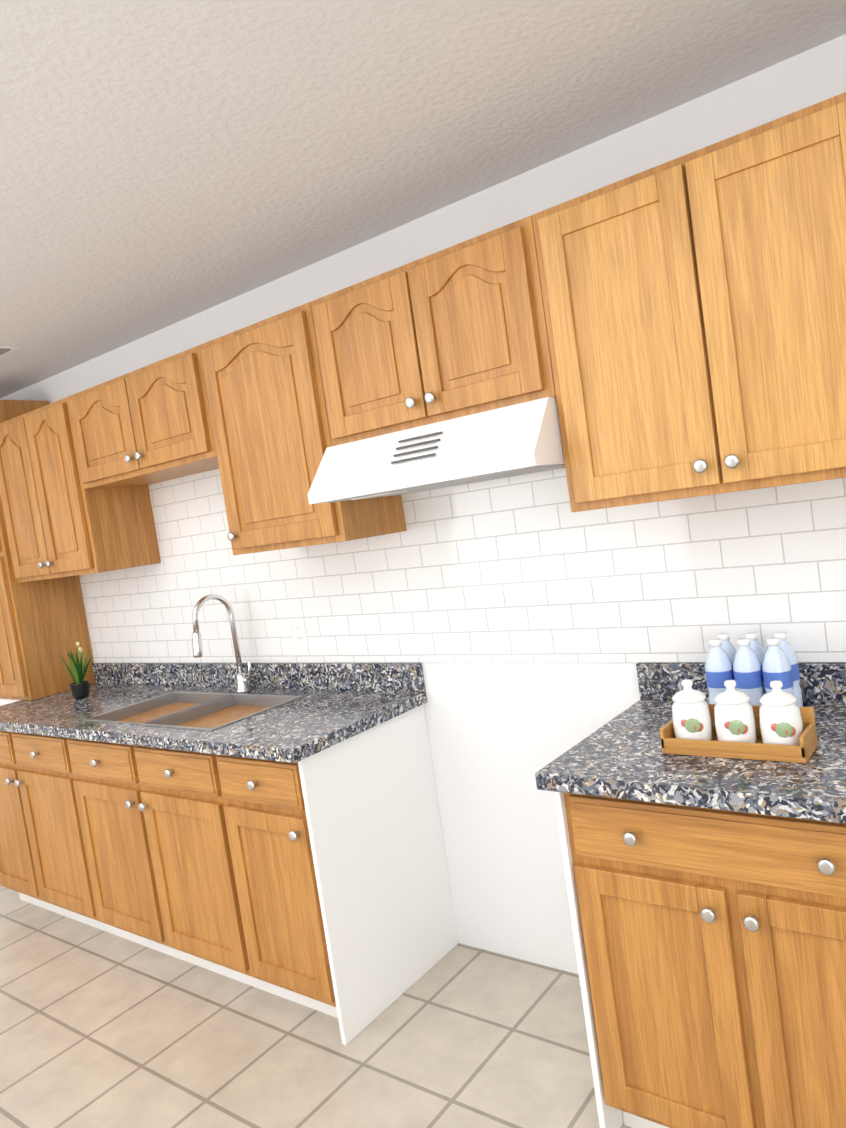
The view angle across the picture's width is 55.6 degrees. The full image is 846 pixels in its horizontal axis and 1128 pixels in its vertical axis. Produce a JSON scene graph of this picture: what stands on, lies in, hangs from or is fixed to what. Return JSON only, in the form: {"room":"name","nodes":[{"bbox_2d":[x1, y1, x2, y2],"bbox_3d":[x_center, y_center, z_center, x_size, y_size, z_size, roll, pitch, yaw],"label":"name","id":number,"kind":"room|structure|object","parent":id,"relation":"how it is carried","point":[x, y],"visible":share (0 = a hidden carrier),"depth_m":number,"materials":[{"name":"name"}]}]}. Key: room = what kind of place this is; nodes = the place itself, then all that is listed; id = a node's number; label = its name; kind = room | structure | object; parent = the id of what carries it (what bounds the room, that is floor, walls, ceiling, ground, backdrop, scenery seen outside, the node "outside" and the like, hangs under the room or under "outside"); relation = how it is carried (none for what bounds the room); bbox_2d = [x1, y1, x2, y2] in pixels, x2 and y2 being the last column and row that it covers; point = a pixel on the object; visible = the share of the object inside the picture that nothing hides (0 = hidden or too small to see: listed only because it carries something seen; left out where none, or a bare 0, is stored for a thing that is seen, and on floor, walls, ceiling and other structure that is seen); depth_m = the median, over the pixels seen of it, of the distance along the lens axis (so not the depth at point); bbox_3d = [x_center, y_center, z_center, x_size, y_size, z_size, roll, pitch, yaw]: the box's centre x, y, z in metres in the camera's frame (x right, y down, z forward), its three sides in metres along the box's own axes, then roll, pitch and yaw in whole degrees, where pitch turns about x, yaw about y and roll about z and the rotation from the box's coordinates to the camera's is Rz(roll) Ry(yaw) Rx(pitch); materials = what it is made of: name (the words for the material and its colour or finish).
{"room":"kitchen","nodes":[
{"label":"kitchen","id":0,"kind":"room"},
{"bbox_2d":[0,699,19,705],"bbox_3d":[-2.285,0.365,4.294,1.046,2.449,0.340,-5,5,38],"label":"wall","id":1,"kind":"structure","parent":0,"point":[4,701],"depth_m":3.96,"materials":[{"name":"white paint"}]},
{"bbox_2d":[0,884,630,1127],"bbox_3d":[-2.232,1.798,1.931,11.400,0.100,5.000,-5,5,38],"label":"floor","id":2,"kind":"structure","parent":0,"point":[99,1028],"depth_m":2.41,"materials":[{"name":"tile"}]},
{"bbox_2d":[0,731,43,907],"bbox_3d":[-1.654,1.102,3.778,0.467,0.875,0.600,-5,5,38],"label":"base cabinet","id":3,"kind":"object","parent":2,"relation":"on","point":[19,872],"depth_m":3.50,"materials":[{"name":"brown wood"}]},
{"bbox_2d":[16,735,103,930],"bbox_3d":[-1.345,1.073,3.539,0.593,0.875,0.600,-5,5,38],"label":"base cabinet","id":4,"kind":"object","parent":2,"relation":"on","point":[48,768],"depth_m":3.28,"materials":[{"name":"brown wood"}]},
{"bbox_2d":[72,739,263,989],"bbox_3d":[-0.801,1.021,3.117,1.063,0.875,0.600,-5,5,38],"label":"base cabinet","id":5,"kind":"object","parent":2,"relation":"on","point":[161,825],"depth_m":2.82,"materials":[{"name":"brown wood"}]},
{"bbox_2d":[224,703,458,1044],"bbox_3d":[-0.303,0.973,2.731,0.477,0.875,0.600,-5,5,38],"label":"base cabinet","id":6,"kind":"object","parent":2,"relation":"on","point":[276,830],"depth_m":2.50,"materials":[{"name":"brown wood"}]},
{"bbox_2d":[0,683,426,762],"bbox_3d":[-1.046,0.587,3.205,2.204,0.039,0.636,-5,5,38],"label":"countertop","id":7,"kind":"structure","parent":6,"relation":"on","point":[298,730],"depth_m":2.75,"materials":[{"name":"grey stone"}]},
{"bbox_2d":[58,642,93,698],"bbox_3d":[-1.578,0.482,3.692,0.205,0.258,0.145,-5,5,38],"label":"potted plant","id":8,"kind":"object","parent":7,"relation":"on","point":[79,686],"visible":1,"depth_m":3.65,"materials":[{"name":"green plant"}]},
{"bbox_2d":[84,691,299,730],"bbox_3d":[-0.876,0.647,3.071,0.804,0.198,0.424,-5,5,38],"label":"sink","id":9,"kind":"object","parent":7,"relation":"in","point":[198,710],"depth_m":3.16,"materials":[{"name":"silver metal"}]},
{"bbox_2d":[192,594,250,692],"bbox_3d":[-0.791,0.322,3.162,0.110,0.415,0.237,-5,5,38],"label":"faucet","id":10,"kind":"object","parent":7,"relation":"on","point":[243,680],"visible":1,"depth_m":3.22,"materials":[{"name":"silver metal"}]},
{"bbox_2d":[535,663,845,1127],"bbox_3d":[0.807,0.797,1.836,0.785,1.017,0.635,-5,5,38],"label":"base cabinet","id":11,"kind":"object","parent":2,"relation":"on","point":[707,899],"visible":1,"depth_m":1.67,"materials":[{"name":"brown wood"}]},
{"bbox_2d":[660,679,817,762],"bbox_3d":[0.679,0.330,1.752,0.300,0.156,0.115,-5,5,38],"label":"canister set","id":12,"kind":"object","parent":11,"relation":"on","point":[778,725],"visible":1,"depth_m":1.72,"materials":[{"name":"white ceramic"}]},
{"bbox_2d":[705,632,802,706],"bbox_3d":[0.808,0.276,1.970,0.201,0.199,0.133,-5,5,38],"label":"bottles","id":13,"kind":"object","parent":11,"relation":"on","point":[751,668],"visible":0.77,"depth_m":1.93,"materials":[{"name":"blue plastic"}]},
{"bbox_2d":[0,34,845,973],"bbox_3d":[0.435,0.086,2.475,7.600,2.449,0.120,-5,5,38],"label":"wall","id":14,"kind":"structure","parent":0,"point":[500,734],"depth_m":2.60,"materials":[{"name":"white paint"}]},
{"bbox_2d":[0,400,94,700],"bbox_3d":[-2.086,-0.056,4.030,0.566,1.424,0.385,-5,5,38],"label":"wall cabinet","id":15,"kind":"object","parent":14,"relation":"attached to","point":[43,623],"visible":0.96,"depth_m":3.85,"materials":[{"name":"brown wood"}]},
{"bbox_2d":[0,396,160,582],"bbox_3d":[-1.607,-0.318,3.640,0.703,0.735,0.355,-5,5,38],"label":"upper cabinet","id":16,"kind":"object","parent":14,"relation":"attached to","point":[60,521],"visible":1,"depth_m":3.47,"materials":[{"name":"brown wood"}]},
{"bbox_2d":[68,345,218,488],"bbox_3d":[-1.011,-0.550,3.148,0.871,0.385,0.355,-5,5,38],"label":"upper cabinet","id":17,"kind":"object","parent":14,"relation":"attached to","point":[149,424],"visible":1,"depth_m":3.00,"materials":[{"name":"brown wood"}]},
{"bbox_2d":[92,663,425,690],"bbox_3d":[-0.828,0.471,3.409,2.093,0.101,0.020,-5,5,38],"label":"backsplash","id":18,"kind":"structure","parent":14,"relation":"attached to","point":[318,676],"depth_m":3.20,"materials":[{"name":"grey stone"}]},
{"bbox_2d":[200,302,405,554],"bbox_3d":[-0.428,-0.431,2.727,0.543,0.735,0.355,-5,5,38],"label":"upper cabinet","id":19,"kind":"object","parent":14,"relation":"attached to","point":[267,405],"visible":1,"depth_m":2.59,"materials":[{"name":"brown wood"}]},
{"bbox_2d":[310,216,555,445],"bbox_3d":[0.070,-0.624,2.316,0.771,0.444,0.355,-5,5,38],"label":"upper cabinet","id":20,"kind":"object","parent":14,"relation":"attached to","point":[456,331],"visible":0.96,"depth_m":2.16,"materials":[{"name":"brown wood"}]},
{"bbox_2d":[308,397,564,503],"bbox_3d":[0.087,-0.313,2.299,0.763,0.171,0.446,-5,5,38],"label":"range hood","id":21,"kind":"object","parent":20,"relation":"attached to","point":[515,440],"visible":0.9,"depth_m":2.11,"materials":[{"name":"white metal"}]},
{"bbox_2d":[79,468,845,662],"bbox_3d":[-0.272,-0.057,2.904,3.668,0.841,0.008,-5,5,38],"label":"tile backsplash","id":22,"kind":"structure","parent":14,"relation":"attached to","point":[531,567],"depth_m":2.52,"materials":[{"name":"white tile"}]},
{"bbox_2d":[290,618,307,647],"bbox_3d":[-0.480,0.267,3.108,0.072,0.116,0.008,-5,5,38],"label":"outlet","id":23,"kind":"object","parent":22,"relation":"attached to","point":[299,632],"visible":1,"depth_m":3.10,"materials":[{"name":"white plastic"}]},
{"bbox_2d":[532,92,845,511],"bbox_3d":[0.695,-0.538,1.857,0.759,0.735,0.355,-5,5,38],"label":"upper cabinet","id":24,"kind":"object","parent":14,"relation":"attached to","point":[694,302],"visible":1,"depth_m":1.74,"materials":[{"name":"brown wood"}]},
{"bbox_2d":[0,0,845,398],"bbox_3d":[-2.597,-0.720,1.771,11.400,0.100,5.000,-5,5,38],"label":"ceiling","id":25,"kind":"structure","parent":0,"point":[164,164],"depth_m":1.85,"materials":[{"name":"white paint"}]},
{"bbox_2d":[0,346,18,355],"bbox_3d":[-1.819,-0.873,3.270,0.140,0.010,0.280,-5,5,38],"label":"ceiling vent","id":26,"kind":"object","parent":25,"relation":"in","point":[4,350],"visible":1,"depth_m":3.33,"materials":[{"name":"white metal"}]}
]}

